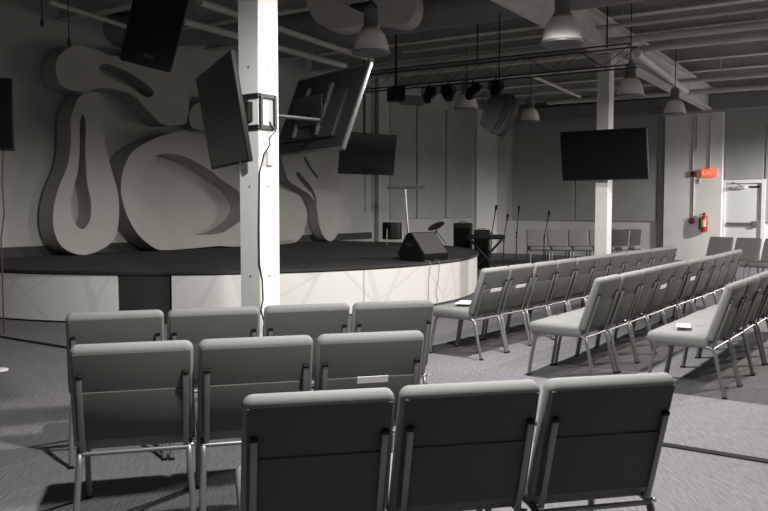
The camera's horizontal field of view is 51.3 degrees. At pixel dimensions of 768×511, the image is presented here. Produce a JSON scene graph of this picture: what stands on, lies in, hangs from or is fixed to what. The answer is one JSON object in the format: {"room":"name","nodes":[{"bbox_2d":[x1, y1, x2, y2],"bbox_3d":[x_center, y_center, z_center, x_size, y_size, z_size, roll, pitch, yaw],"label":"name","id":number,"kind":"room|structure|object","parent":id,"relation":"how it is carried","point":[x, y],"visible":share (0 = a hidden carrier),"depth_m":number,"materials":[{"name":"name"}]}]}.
{"room":"event hall","nodes":[
{"label":"event hall","id":0,"kind":"room"},
{"bbox_2d":[0,0,497,287],"bbox_3d":[-4.819,-1.966,14.432,0.420,5.100,28.000,3,4,37],"label":"wall","id":1,"kind":"structure","parent":0,"point":[443,150],"depth_m":18.12,"materials":[{"name":"paint"}]},
{"bbox_2d":[41,45,188,126],"bbox_3d":[-4.647,-2.996,14.061,0.456,1.300,2.683,3,4,37],"label":"wall sculpture","id":2,"kind":"object","parent":1,"relation":"attached to","point":[158,98],"visible":0.93,"depth_m":14.05,"materials":[{"name":"grey"}]},
{"bbox_2d":[0,232,371,257],"bbox_3d":[-6.048,-0.048,12.716,0.060,0.160,18.999,3,4,37],"label":"baseboard","id":3,"kind":"structure","parent":1,"relation":"attached to","point":[25,251],"depth_m":14.25,"materials":[{"name":"black"}]},
{"bbox_2d":[182,101,204,130],"bbox_3d":[-3.491,-2.756,15.746,0.296,0.638,1.118,3,4,37],"label":"wall sculpture","id":4,"kind":"object","parent":1,"relation":"attached to","point":[194,122],"visible":0.34,"depth_m":15.36,"materials":[{"name":"grey"}]},
{"bbox_2d":[0,253,767,510],"bbox_3d":[3.239,1.040,8.532,20.600,0.220,28.000,3,4,37],"label":"floor","id":5,"kind":"structure","parent":0,"point":[35,475],"depth_m":5.56,"materials":[{"name":"carpet"}]},
{"bbox_2d":[0,151,4,332],"bbox_3d":[-4.346,-0.150,9.169,0.047,2.099,0.156,-3,5,-45],"label":"power cable","id":6,"kind":"object","parent":5,"relation":"on","point":[2,151],"visible":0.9,"depth_m":9.20,"materials":[{"name":"red plastic"}]},
{"bbox_2d":[66,309,167,468],"bbox_3d":[-1.601,0.736,4.821,0.545,0.881,0.656,-1,4,-17],"label":"chair","id":7,"kind":"object","parent":5,"relation":"on","point":[132,325],"visible":0.47,"depth_m":4.51,"materials":[{"name":"fabric"}]},
{"bbox_2d":[69,340,195,510],"bbox_3d":[-1.170,0.799,3.788,0.534,0.881,0.656,-1,4,-15],"label":"chair","id":8,"kind":"object","parent":5,"relation":"on","point":[123,394],"visible":1,"depth_m":3.52,"materials":[{"name":"fabric"}]},
{"bbox_2d":[167,306,258,459],"bbox_3d":[-1.072,0.727,4.972,0.545,0.881,0.656,-1,4,-16],"label":"chair","id":9,"kind":"object","parent":5,"relation":"on","point":[194,325],"visible":0.23,"depth_m":4.66,"materials":[{"name":"fabric"}]},
{"bbox_2d":[0,240,478,323],"bbox_3d":[-1.641,0.304,13.652,5.999,0.664,9.480,3,4,37],"label":"stage","id":10,"kind":"object","parent":5,"relation":"on","point":[47,288],"visible":0.69,"depth_m":10.64,"materials":[{"name":"carpet"}]},
{"bbox_2d":[39,92,118,254],"bbox_3d":[-5.149,-1.373,13.460,0.496,2.709,1.233,3,4,37],"label":"sculpture","id":11,"kind":"object","parent":10,"relation":"on","point":[79,210],"visible":1,"depth_m":13.32,"materials":[{"name":"grey"}]},
{"bbox_2d":[109,132,306,249],"bbox_3d":[-3.324,-1.261,15.868,0.526,2.191,4.746,3,4,37],"label":"sculpture","id":12,"kind":"object","parent":10,"relation":"on","point":[170,196],"visible":0.76,"depth_m":15.21,"materials":[{"name":"grey"}]},
{"bbox_2d":[279,151,342,240],"bbox_3d":[-1.709,-1.474,18.160,0.336,2.335,2.053,3,4,37],"label":"sculpture","id":13,"kind":"object","parent":10,"relation":"on","point":[308,175],"visible":0.84,"depth_m":18.24,"materials":[{"name":"grey"}]},
{"bbox_2d":[382,222,402,244],"bbox_3d":[0.178,-0.469,16.843,0.429,0.468,0.410,0,4,0],"label":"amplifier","id":14,"kind":"object","parent":10,"relation":"on","point":[390,230],"visible":0.99,"depth_m":16.67,"materials":[{"name":"black plastic"}]},
{"bbox_2d":[387,186,424,242],"bbox_3d":[0.472,-0.899,17.509,0.820,1.257,0.614,0,4,0],"label":"lectern","id":15,"kind":"object","parent":10,"relation":"on","point":[388,187],"visible":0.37,"depth_m":17.46,"materials":[{"name":"silver metal"}]},
{"bbox_2d":[398,232,447,260],"bbox_3d":[0.594,-0.144,12.085,0.510,0.417,0.610,3,5,42],"label":"floor monitor","id":16,"kind":"object","parent":10,"relation":"on","point":[416,246],"visible":1,"depth_m":11.91,"materials":[{"name":"black plastic"}]},
{"bbox_2d":[412,232,446,253],"bbox_3d":[0.686,-0.185,11.999,0.256,0.308,0.540,3,5,42],"label":"grille","id":17,"kind":"object","parent":16,"relation":"attached to","point":[422,242],"depth_m":11.94,"materials":[{"name":"grey"}]},
{"bbox_2d":[428,221,445,243],"bbox_3d":[1.134,-0.480,17.042,0.399,0.485,0.396,0,4,0],"label":"cymbal stand","id":18,"kind":"object","parent":10,"relation":"on","point":[437,225],"visible":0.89,"depth_m":17.02,"materials":[{"name":"black metal"}]},
{"bbox_2d":[194,335,312,510],"bbox_3d":[-0.651,0.791,3.927,0.534,0.881,0.656,-1,4,-15],"label":"chair","id":19,"kind":"object","parent":5,"relation":"on","point":[230,370],"visible":0.69,"depth_m":3.63,"materials":[{"name":"fabric"}]},
{"bbox_2d":[238,0,279,336],"bbox_3d":[-0.943,-0.876,6.038,0.372,3.950,0.372,3,4,37],"label":"pillar","id":20,"kind":"structure","parent":5,"relation":"on","point":[257,19],"depth_m":5.97,"materials":[{"name":"paint"}]},
{"bbox_2d":[242,93,276,129],"bbox_3d":[-0.929,-1.064,5.921,0.274,0.260,0.148,0,4,-7],"label":"bracket","id":21,"kind":"object","parent":20,"relation":"attached to","point":[248,106],"visible":0.85,"depth_m":5.89,"materials":[{"name":"black metal"}]},
{"bbox_2d":[196,50,252,169],"bbox_3d":[-1.270,-1.114,6.394,0.211,0.793,1.392,-1,4,-23],"label":"screen","id":22,"kind":"object","parent":21,"relation":"attached to","point":[219,86],"visible":1,"depth_m":6.19,"materials":[{"name":"black plastic"}]},
{"bbox_2d":[258,121,275,318],"bbox_3d":[-0.864,0.038,5.984,0.032,2.074,0.170,3,5,42],"label":"power cable","id":23,"kind":"object","parent":20,"relation":"attached to","point":[268,121],"visible":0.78,"depth_m":5.92,"materials":[{"name":"black plastic"}]},
{"bbox_2d":[266,151,274,165],"bbox_3d":[-0.849,-0.727,5.976,0.024,0.110,0.070,3,4,37],"label":"outlet box","id":24,"kind":"object","parent":20,"relation":"attached to","point":[270,155],"visible":1,"depth_m":5.96,"materials":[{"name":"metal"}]},
{"bbox_2d":[278,93,322,128],"bbox_3d":[-0.694,-1.228,6.644,0.358,0.270,1.059,0,4,0],"label":"mounting bracket","id":25,"kind":"object","parent":20,"relation":"attached to","point":[309,105],"visible":0.9,"depth_m":6.87,"materials":[{"name":"black metal"}]},
{"bbox_2d":[279,62,372,156],"bbox_3d":[-0.572,-1.256,7.030,0.331,0.735,1.224,-2,4,-35],"label":"screen","id":26,"kind":"object","parent":25,"relation":"attached to","point":[343,90],"visible":0.71,"depth_m":6.79,"materials":[{"name":"grey plastic"}]},
{"bbox_2d":[262,303,349,384],"bbox_3d":[-0.549,0.716,5.142,0.545,0.881,0.656,-1,4,-17],"label":"chair","id":27,"kind":"object","parent":5,"relation":"on","point":[312,320],"visible":0.23,"depth_m":4.83,"materials":[{"name":"fabric"}]},
{"bbox_2d":[235,387,394,510],"bbox_3d":[-0.268,0.855,2.873,0.508,0.881,0.656,-1,4,-13],"label":"chair","id":28,"kind":"object","parent":5,"relation":"on","point":[324,450],"visible":1,"depth_m":2.58,"materials":[{"name":"fabric"}]},
{"bbox_2d":[313,330,423,452],"bbox_3d":[-0.132,0.782,4.068,0.534,0.881,0.656,-1,4,-15],"label":"chair","id":29,"kind":"object","parent":5,"relation":"on","point":[341,358],"visible":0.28,"depth_m":3.76,"materials":[{"name":"fabric"}]},
{"bbox_2d":[357,375,387,383],"bbox_3d":[-0.053,0.587,3.787,0.150,0.033,0.013,-1,4,-15],"label":"card","id":30,"kind":"object","parent":29,"relation":"on","point":[368,379],"visible":1,"depth_m":3.79,"materials":[{"name":"white paper"}]},
{"bbox_2d":[0,336,767,462],"bbox_3d":[-1.060,1.050,6.820,12.902,0.008,0.070,2,4,34],"label":"floor strip","id":31,"kind":"object","parent":5,"relation":"on","point":[689,448],"visible":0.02,"depth_m":4.82,"materials":[{"name":"black metal"}]},
{"bbox_2d":[350,300,433,384],"bbox_3d":[-0.022,0.707,5.299,0.545,0.881,0.656,-1,4,-17],"label":"chair","id":32,"kind":"object","parent":5,"relation":"on","point":[381,316],"visible":0.4,"depth_m":4.99,"materials":[{"name":"fabric"}]},
{"bbox_2d":[385,379,539,510],"bbox_3d":[0.228,0.848,2.997,0.508,0.881,0.656,-1,4,-12],"label":"chair","id":33,"kind":"object","parent":5,"relation":"on","point":[466,446],"visible":0.9,"depth_m":2.71,"materials":[{"name":"fabric"}]},
{"bbox_2d":[453,221,472,248],"bbox_3d":[1.777,-0.199,18.017,0.400,1.134,0.309,1,4,12],"label":"amplifier","id":34,"kind":"object","parent":5,"relation":"on","point":[460,230],"visible":0.44,"depth_m":17.86,"materials":[{"name":"black plastic"}]},
{"bbox_2d":[455,228,469,247],"bbox_3d":[1.746,-0.143,17.875,0.340,0.940,0.012,1,4,12],"label":"grille","id":35,"kind":"object","parent":34,"relation":"attached to","point":[461,240],"depth_m":17.85,"materials":[{"name":"black"}]},
{"bbox_2d":[429,266,509,359],"bbox_3d":[0.855,0.541,8.001,0.656,0.881,0.511,3,4,38],"label":"chair","id":36,"kind":"object","parent":5,"relation":"on","point":[484,302],"visible":0.98,"depth_m":7.83,"materials":[{"name":"fabric"}]},
{"bbox_2d":[474,228,489,267],"bbox_3d":[2.316,-0.164,18.921,0.360,0.954,0.309,1,4,12],"label":"amplifier","id":37,"kind":"object","parent":5,"relation":"on","point":[483,244],"visible":0.64,"depth_m":18.77,"materials":[{"name":"black plastic"}]},
{"bbox_2d":[475,239,487,266],"bbox_3d":[2.285,-0.108,18.779,0.300,0.760,0.012,1,4,12],"label":"grille","id":38,"kind":"object","parent":37,"relation":"attached to","point":[482,244],"depth_m":18.77,"materials":[{"name":"black"}]},
{"bbox_2d":[470,239,501,267],"bbox_3d":[2.168,0.037,17.034,0.720,0.783,0.400,0,4,8],"label":"keyboard stand","id":39,"kind":"object","parent":5,"relation":"on","point":[471,240],"visible":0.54,"depth_m":16.90,"materials":[{"name":"black metal"}]},
{"bbox_2d":[467,234,504,238],"bbox_3d":[2.168,-0.397,17.008,0.800,0.098,0.300,0,4,8],"label":"keyboard","id":40,"kind":"object","parent":39,"relation":"on","point":[470,236],"visible":1,"depth_m":16.87,"materials":[{"name":"black plastic"}]},
{"bbox_2d":[490,205,497,267],"bbox_3d":[2.075,-0.237,15.615,0.279,1.504,0.270,0,4,0],"label":"microphone stand","id":41,"kind":"object","parent":5,"relation":"on","point":[496,206],"visible":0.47,"depth_m":15.60,"materials":[{"name":"black metal"}]},
{"bbox_2d":[458,263,533,352],"bbox_3d":[1.172,0.516,8.406,0.656,0.881,0.511,3,4,38],"label":"chair","id":42,"kind":"object","parent":5,"relation":"on","point":[519,274],"visible":0.77,"depth_m":8.24,"materials":[{"name":"fabric"}]},
{"bbox_2d":[502,214,508,265],"bbox_3d":[2.577,-0.247,17.317,0.270,1.316,0.270,0,4,0],"label":"microphone stand","id":43,"kind":"object","parent":5,"relation":"on","point":[507,215],"visible":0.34,"depth_m":17.30,"materials":[{"name":"black metal"}]},
{"bbox_2d":[515,206,519,264],"bbox_3d":[2.743,-0.289,16.613,0.270,1.487,0.270,0,4,0],"label":"microphone stand","id":44,"kind":"object","parent":5,"relation":"on","point":[518,206],"visible":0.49,"depth_m":16.59,"materials":[{"name":"black metal"}]},
{"bbox_2d":[483,260,557,344],"bbox_3d":[1.500,0.492,8.803,0.656,0.881,0.511,3,4,38],"label":"chair","id":45,"kind":"object","parent":5,"relation":"on","point":[543,274],"visible":0.71,"depth_m":8.62,"materials":[{"name":"fabric"}]},
{"bbox_2d":[526,230,549,262],"bbox_3d":[3.868,-0.201,20.114,0.508,0.881,0.656,0,4,0],"label":"chair","id":46,"kind":"object","parent":5,"relation":"on","point":[534,238],"visible":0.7,"depth_m":20.29,"materials":[{"name":"fabric"}]},
{"bbox_2d":[507,258,576,337],"bbox_3d":[1.812,0.467,9.212,0.656,0.881,0.511,3,4,37],"label":"chair","id":47,"kind":"object","parent":5,"relation":"on","point":[565,270],"visible":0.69,"depth_m":9.04,"materials":[{"name":"fabric"}]},
{"bbox_2d":[543,211,550,261],"bbox_3d":[3.312,-0.238,16.616,0.285,1.383,0.270,0,4,0],"label":"microphone stand","id":48,"kind":"object","parent":5,"relation":"on","point":[549,212],"visible":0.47,"depth_m":16.59,"materials":[{"name":"black metal"}]},
{"bbox_2d":[547,230,571,260],"bbox_3d":[4.398,-0.201,20.114,0.508,0.881,0.656,0,4,0],"label":"chair","id":49,"kind":"object","parent":5,"relation":"on","point":[556,239],"visible":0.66,"depth_m":20.29,"materials":[{"name":"fabric"}]},
{"bbox_2d":[529,256,594,321],"bbox_3d":[2.129,0.442,9.617,0.656,0.881,0.511,3,4,37],"label":"chair","id":50,"kind":"object","parent":5,"relation":"on","point":[584,267],"visible":0.61,"depth_m":9.43,"materials":[{"name":"fabric"}]},
{"bbox_2d":[526,274,620,375],"bbox_3d":[1.663,0.603,6.996,0.656,0.881,0.545,2,4,35],"label":"chair","id":51,"kind":"object","parent":5,"relation":"on","point":[604,292],"visible":0.92,"depth_m":6.83,"materials":[{"name":"fabric"}]},
{"bbox_2d":[485,372,674,510],"bbox_3d":[0.727,0.841,3.110,0.508,0.881,0.656,-1,4,-13],"label":"chair","id":52,"kind":"object","parent":5,"relation":"on","point":[597,437],"visible":0.91,"depth_m":2.83,"materials":[{"name":"fabric"}]},
{"bbox_2d":[550,254,610,312],"bbox_3d":[2.434,0.417,10.031,0.656,0.881,0.511,3,4,38],"label":"chair","id":53,"kind":"object","parent":5,"relation":"on","point":[601,265],"visible":0.33,"depth_m":9.80,"materials":[{"name":"fabric"}]},
{"bbox_2d":[568,230,592,258],"bbox_3d":[4.928,-0.201,20.114,0.508,0.881,0.656,0,4,0],"label":"chair","id":54,"kind":"object","parent":5,"relation":"on","point":[577,239],"visible":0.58,"depth_m":20.29,"materials":[{"name":"fabric"}]},
{"bbox_2d":[565,252,625,312],"bbox_3d":[2.750,0.392,10.437,0.656,0.881,0.511,3,4,38],"label":"chair","id":55,"kind":"object","parent":5,"relation":"on","point":[616,263],"visible":0.23,"depth_m":10.23,"materials":[{"name":"fabric"}]},
{"bbox_2d":[554,270,642,372],"bbox_3d":[1.995,0.576,7.442,0.656,0.881,0.545,2,4,35],"label":"chair","id":56,"kind":"object","parent":5,"relation":"on","point":[629,286],"visible":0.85,"depth_m":7.30,"materials":[{"name":"fabric"}]},
{"bbox_2d":[589,230,613,255],"bbox_3d":[5.458,-0.201,20.114,0.508,0.881,0.656,0,4,0],"label":"chair","id":57,"kind":"object","parent":5,"relation":"on","point":[591,232],"visible":0.22,"depth_m":20.30,"materials":[{"name":"fabric"}]},
{"bbox_2d":[591,53,620,254],"bbox_3d":[3.670,-1.323,13.344,0.372,3.950,0.372,3,4,37],"label":"pillar","id":58,"kind":"structure","parent":5,"relation":"on","point":[605,79],"depth_m":13.24,"materials":[{"name":"paint"}]},
{"bbox_3d":[3.599,-1.677,13.223,0.199,0.300,0.165,0,4,0],"label":"screen mount","id":59,"kind":"object","parent":58,"relation":"attached to","visible":0},
{"bbox_2d":[560,127,648,180],"bbox_3d":[3.580,-1.635,13.022,1.460,0.813,0.214,3,4,37],"label":"screen","id":60,"kind":"object","parent":59,"relation":"attached to","point":[621,153],"visible":1,"depth_m":12.96,"materials":[{"name":"black"}]},
{"bbox_2d":[582,250,641,307],"bbox_3d":[3.074,0.368,10.836,0.656,0.881,0.511,3,4,38],"label":"chair","id":61,"kind":"object","parent":5,"relation":"on","point":[632,261],"visible":0.2,"depth_m":10.62,"materials":[{"name":"fabric"}]},
{"bbox_2d":[578,266,659,362],"bbox_3d":[2.310,0.548,7.899,0.656,0.881,0.545,2,4,35],"label":"chair","id":62,"kind":"object","parent":5,"relation":"on","point":[648,282],"visible":0.56,"depth_m":7.75,"materials":[{"name":"fabric"}]},
{"bbox_2d":[611,229,629,251],"bbox_3d":[5.902,-0.212,20.297,0.508,0.881,0.656,2,4,34],"label":"chair","id":63,"kind":"object","parent":5,"relation":"on","point":[619,238],"visible":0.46,"depth_m":20.41,"materials":[{"name":"fabric"}]},
{"bbox_2d":[616,229,641,252],"bbox_3d":[6.302,-0.228,20.567,0.508,0.881,0.656,2,4,34],"label":"chair","id":64,"kind":"object","parent":5,"relation":"on","point":[635,239],"visible":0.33,"depth_m":20.64,"materials":[{"name":"fabric"}]},
{"bbox_2d":[598,263,674,353],"bbox_3d":[2.627,0.520,8.355,0.656,0.881,0.545,3,4,35],"label":"chair","id":65,"kind":"object","parent":5,"relation":"on","point":[665,276],"visible":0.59,"depth_m":8.21,"materials":[{"name":"fabric"}]},
{"bbox_2d":[637,249,653,269],"bbox_3d":[3.377,0.342,11.253,0.656,0.881,0.511,3,4,38],"label":"chair","id":66,"kind":"object","parent":5,"relation":"on","point":[645,259],"visible":0.18,"depth_m":11.06,"materials":[{"name":"fabric"}]},
{"bbox_2d":[616,260,688,339],"bbox_3d":[2.943,0.492,8.812,0.656,0.881,0.545,3,4,36],"label":"chair","id":67,"kind":"object","parent":5,"relation":"on","point":[679,273],"visible":0.51,"depth_m":8.67,"materials":[{"name":"fabric"}]},
{"bbox_2d":[649,247,665,267],"bbox_3d":[3.699,0.318,11.654,0.656,0.881,0.511,3,4,37],"label":"chair","id":68,"kind":"object","parent":5,"relation":"on","point":[658,257],"visible":0.2,"depth_m":11.43,"materials":[{"name":"fabric"}]},
{"bbox_2d":[633,258,702,331],"bbox_3d":[3.276,0.464,9.258,0.656,0.881,0.545,2,4,35],"label":"chair","id":69,"kind":"object","parent":5,"relation":"on","point":[694,266],"visible":0.56,"depth_m":9.07,"materials":[{"name":"fabric"}]},
{"bbox_2d":[662,246,677,264],"bbox_3d":[4.010,0.292,12.063,0.656,0.881,0.511,3,4,38],"label":"chair","id":70,"kind":"object","parent":5,"relation":"on","point":[670,256],"visible":0.25,"depth_m":11.85,"materials":[{"name":"fabric"}]},
{"bbox_2d":[649,255,714,322],"bbox_3d":[3.602,0.437,9.707,0.656,0.881,0.545,2,4,35],"label":"chair","id":71,"kind":"object","parent":5,"relation":"on","point":[707,266],"visible":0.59,"depth_m":9.54,"materials":[{"name":"fabric"}]},
{"bbox_2d":[662,253,725,322],"bbox_3d":[3.925,0.409,10.159,0.656,0.881,0.545,2,4,35],"label":"chair","id":72,"kind":"object","parent":5,"relation":"on","point":[718,264],"visible":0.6,"depth_m":10.01,"materials":[{"name":"fabric"}]},
{"bbox_2d":[647,280,746,398],"bbox_3d":[2.519,0.635,6.465,0.656,0.881,0.541,2,4,35],"label":"chair","id":73,"kind":"object","parent":5,"relation":"on","point":[732,298],"visible":0.84,"depth_m":6.28,"materials":[{"name":"fabric"}]},
{"bbox_2d":[676,323,690,327],"bbox_3d":[2.431,0.568,6.497,0.110,0.004,0.200,1,4,21],"label":"pamphlet","id":74,"kind":"object","parent":73,"relation":"on","point":[677,324],"visible":1,"depth_m":6.48,"materials":[{"name":"white paper"}]},
{"bbox_2d":[671,251,733,316],"bbox_3d":[4.232,0.381,10.623,0.656,0.881,0.545,2,4,35],"label":"chair","id":75,"kind":"object","parent":5,"relation":"on","point":[729,255],"visible":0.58,"depth_m":10.51,"materials":[{"name":"fabric"}]},
{"bbox_2d":[667,275,760,385],"bbox_3d":[2.837,0.608,6.907,0.656,0.881,0.541,2,4,35],"label":"chair","id":76,"kind":"object","parent":5,"relation":"on","point":[751,292],"visible":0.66,"depth_m":6.85,"materials":[{"name":"fabric"}]},
{"bbox_2d":[685,249,742,309],"bbox_3d":[4.551,0.353,11.078,0.656,0.881,0.545,2,4,35],"label":"chair","id":77,"kind":"object","parent":5,"relation":"on","point":[736,259],"visible":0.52,"depth_m":10.93,"materials":[{"name":"fabric"}]},
{"bbox_2d":[706,237,733,281],"bbox_3d":[6.317,0.090,15.367,0.656,0.881,0.508,-3,4,-37],"label":"chair","id":78,"kind":"object","parent":5,"relation":"on","point":[717,245],"visible":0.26,"depth_m":15.48,"materials":[{"name":"fabric"}]},
{"bbox_2d":[685,271,767,373],"bbox_3d":[3.148,0.581,7.354,0.656,0.881,0.541,2,4,35],"label":"chair","id":79,"kind":"object","parent":5,"relation":"on","point":[762,288],"visible":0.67,"depth_m":7.31,"materials":[{"name":"fabric"}]},
{"bbox_2d":[699,291,767,364],"bbox_3d":[3.470,0.554,7.793,0.656,0.881,0.541,2,4,35],"label":"chair","id":80,"kind":"object","parent":5,"relation":"on","point":[764,308],"visible":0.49,"depth_m":7.53,"materials":[{"name":"fabric"}]},
{"bbox_2d":[734,237,761,281],"bbox_3d":[6.647,0.117,14.928,0.656,0.881,0.508,-3,4,-37],"label":"chair","id":81,"kind":"object","parent":5,"relation":"on","point":[750,247],"visible":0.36,"depth_m":14.96,"materials":[{"name":"fabric"}]},
{"bbox_2d":[747,238,767,277],"bbox_3d":[6.977,0.144,14.489,0.656,0.881,0.508,-3,4,-37],"label":"chair","id":82,"kind":"object","parent":5,"relation":"on","point":[763,263],"visible":0.76,"depth_m":14.51,"materials":[{"name":"fabric"}]},
{"bbox_2d":[48,0,767,125],"bbox_3d":[2.831,-3.646,8.553,21.622,1.328,28.000,3,4,37],"label":"ceiling","id":83,"kind":"structure","parent":0,"point":[721,46],"depth_m":14.40,"materials":[{"name":"metal"}]},
{"bbox_2d":[40,0,43,26],"bbox_3d":[-4.040,-3.379,9.411,0.044,1.365,0.042,0,4,0],"label":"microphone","id":84,"kind":"object","parent":83,"relation":"hanging from","point":[41,20],"visible":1,"depth_m":9.43,"materials":[{"name":"black"}]},
{"bbox_2d":[67,0,70,46],"bbox_3d":[-3.726,-3.263,9.418,0.044,1.598,0.042,0,4,0],"label":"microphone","id":85,"kind":"object","parent":83,"relation":"hanging from","point":[68,40],"visible":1,"depth_m":9.45,"materials":[{"name":"black"}]},
{"bbox_2d":[363,60,364,132],"bbox_3d":[-0.410,-3.214,16.339,0.030,2.482,0.030,-1,4,-22],"label":"pole","id":86,"kind":"object","parent":83,"relation":"hanging from","point":[363,60],"visible":0.38,"depth_m":16.34,"materials":[{"name":"black metal"}]},
{"bbox_2d":[338,132,396,174],"bbox_3d":[-0.342,-2.070,16.324,1.420,0.834,0.206,-3,4,-38],"label":"screen","id":87,"kind":"object","parent":86,"relation":"hanging from","point":[364,153],"visible":0.91,"depth_m":16.29,"materials":[{"name":"black plastic"}]},
{"bbox_2d":[306,0,422,34],"bbox_3d":[-0.268,-3.695,11.586,1.698,0.900,0.380,0,4,0],"label":"sculpture","id":88,"kind":"object","parent":83,"relation":"hanging from","point":[337,16],"visible":0.87,"depth_m":11.41,"materials":[{"name":"grey"}]},
{"bbox_2d":[351,0,390,57],"bbox_3d":[-0.153,-3.230,9.365,0.464,1.720,0.464,0,4,0],"label":"pendant lamp","id":89,"kind":"object","parent":83,"relation":"hanging from","point":[370,42],"visible":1,"depth_m":9.29,"materials":[{"name":"grey metal"}]},
{"bbox_2d":[387,34,427,105],"bbox_3d":[0.398,-3.398,13.401,0.650,1.715,0.300,-1,4,-23],"label":"projector","id":90,"kind":"object","parent":83,"relation":"hanging from","point":[395,93],"visible":0.95,"depth_m":13.31,"materials":[{"name":"black plastic"}]},
{"bbox_2d":[454,38,477,110],"bbox_3d":[1.526,-3.566,14.833,0.464,1.720,0.464,0,4,0],"label":"pendant lamp","id":91,"kind":"object","parent":83,"relation":"hanging from","point":[462,104],"visible":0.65,"depth_m":14.76,"materials":[{"name":"grey metal"}]},
{"bbox_2d":[480,13,518,136],"bbox_3d":[1.761,-3.071,12.071,0.665,2.504,0.527,0,4,0],"label":"loudspeaker","id":92,"kind":"object","parent":83,"relation":"hanging from","point":[500,111],"visible":1,"depth_m":11.90,"materials":[{"name":"black plastic"}]},
{"bbox_2d":[364,6,636,92],"bbox_3d":[1.504,-3.607,12.863,5.005,1.592,0.324,2,4,32],"label":"lighting truss","id":93,"kind":"object","parent":83,"relation":"hanging from","point":[630,43],"visible":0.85,"depth_m":12.56,"materials":[{"name":"grey metal"}]},
{"bbox_2d":[422,84,436,102],"bbox_3d":[0.748,-2.663,13.224,0.251,0.321,0.338,1,4,16],"label":"stage light","id":94,"kind":"object","parent":93,"relation":"hanging from","point":[430,92],"visible":1,"depth_m":13.14,"materials":[{"name":"black metal"}]},
{"bbox_2d":[440,83,455,101],"bbox_3d":[1.043,-2.652,13.038,0.251,0.321,0.338,0,4,-3],"label":"stage light","id":95,"kind":"object","parent":93,"relation":"hanging from","point":[447,91],"visible":1,"depth_m":12.96,"materials":[{"name":"black metal"}]},
{"bbox_2d":[465,80,482,99],"bbox_3d":[1.426,-2.637,12.798,0.251,0.321,0.338,3,5,41],"label":"stage light","id":96,"kind":"object","parent":93,"relation":"hanging from","point":[475,89],"visible":1,"depth_m":12.72,"materials":[{"name":"black metal"}]},
{"bbox_2d":[488,78,503,95],"bbox_3d":[1.763,-2.624,12.585,0.251,0.321,0.338,1,4,11],"label":"stage light","id":97,"kind":"object","parent":93,"relation":"hanging from","point":[494,84],"visible":0.82,"depth_m":12.52,"materials":[{"name":"black plastic"}]},
{"bbox_2d":[519,64,540,122],"bbox_3d":[3.215,-3.798,17.563,0.464,1.720,0.464,0,4,0],"label":"pendant lamp","id":98,"kind":"object","parent":83,"relation":"hanging from","point":[530,114],"visible":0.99,"depth_m":17.50,"materials":[{"name":"grey metal"}]},
{"bbox_2d":[540,0,583,47],"bbox_3d":[1.912,-3.130,8.540,0.464,1.720,0.464,0,4,0],"label":"pendant lamp","id":99,"kind":"object","parent":83,"relation":"hanging from","point":[562,30],"visible":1,"depth_m":8.46,"materials":[{"name":"grey metal"}]},
{"bbox_2d":[615,3,644,98],"bbox_3d":[3.916,-3.381,12.682,0.464,1.720,0.464,0,4,0],"label":"pendant lamp","id":100,"kind":"object","parent":83,"relation":"hanging from","point":[630,87],"visible":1,"depth_m":12.62,"materials":[{"name":"grey metal"}]},
{"bbox_2d":[662,49,686,115],"bbox_3d":[5.796,-3.661,15.908,0.464,1.720,0.464,0,4,0],"label":"pendant lamp","id":101,"kind":"object","parent":83,"relation":"hanging from","point":[674,106],"visible":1,"depth_m":15.85,"materials":[{"name":"grey metal"}]},
{"bbox_3d":[-4.847,-2.723,8.731,0.032,2.532,0.032,0,4,0],"label":"screen mount","id":102,"kind":"object","parent":83,"relation":"hanging from","visible":0},
{"bbox_2d":[0,78,14,150],"bbox_3d":[-4.810,-1.554,8.704,1.420,0.796,0.194,-1,4,-21],"label":"screen","id":103,"kind":"object","parent":102,"relation":"attached to","point":[7,143],"visible":1,"depth_m":8.89,"materials":[{"name":"black plastic"}]},
{"bbox_3d":[-2.191,-3.292,8.044,0.077,1.273,0.020,0,4,0],"label":"chain","id":104,"kind":"object","parent":83,"relation":"hanging from","visible":0},
{"bbox_2d":[120,0,188,71],"bbox_3d":[-2.372,-2.345,8.035,0.570,0.977,0.812,-3,4,-37],"label":"loudspeaker","id":105,"kind":"object","parent":104,"relation":"hanging from","point":[154,27],"visible":1,"depth_m":7.89,"materials":[{"name":"black plastic"}]},
{"bbox_2d":[497,89,767,260],"bbox_3d":[11.521,-2.267,19.340,20.000,5.100,0.478,3,4,37],"label":"wall","id":106,"kind":"structure","parent":0,"point":[662,205],"depth_m":22.27,"materials":[{"name":"white paint"}]},
{"bbox_2d":[691,171,696,176],"bbox_3d":[8.308,-2.188,21.469,0.150,0.170,0.075,3,4,37],"label":"fire alarm","id":107,"kind":"object","parent":106,"relation":"attached to","point":[693,173],"visible":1,"depth_m":21.43,"materials":[{"name":"red plastic"}]},
{"bbox_2d":[699,213,708,231],"bbox_3d":[8.512,-0.887,21.310,0.232,0.512,0.220,3,4,37],"label":"fire extinguisher","id":108,"kind":"object","parent":106,"relation":"attached to","point":[704,219],"visible":1,"depth_m":21.23,"materials":[{"name":"red metal"}]},
{"bbox_2d":[701,167,716,176],"bbox_3d":[8.630,-2.218,21.230,0.400,0.275,0.056,3,4,37],"label":"exit sign","id":109,"kind":"object","parent":106,"relation":"attached to","point":[708,172],"visible":1,"depth_m":21.21,"materials":[{"name":"red plastic"}]},
{"bbox_2d":[721,179,765,260],"bbox_3d":[9.287,-0.888,20.794,1.073,2.170,0.404,3,4,37],"label":"door","id":110,"kind":"structure","parent":106,"relation":"in","point":[743,201],"depth_m":20.88,"materials":[{"name":"paint"}]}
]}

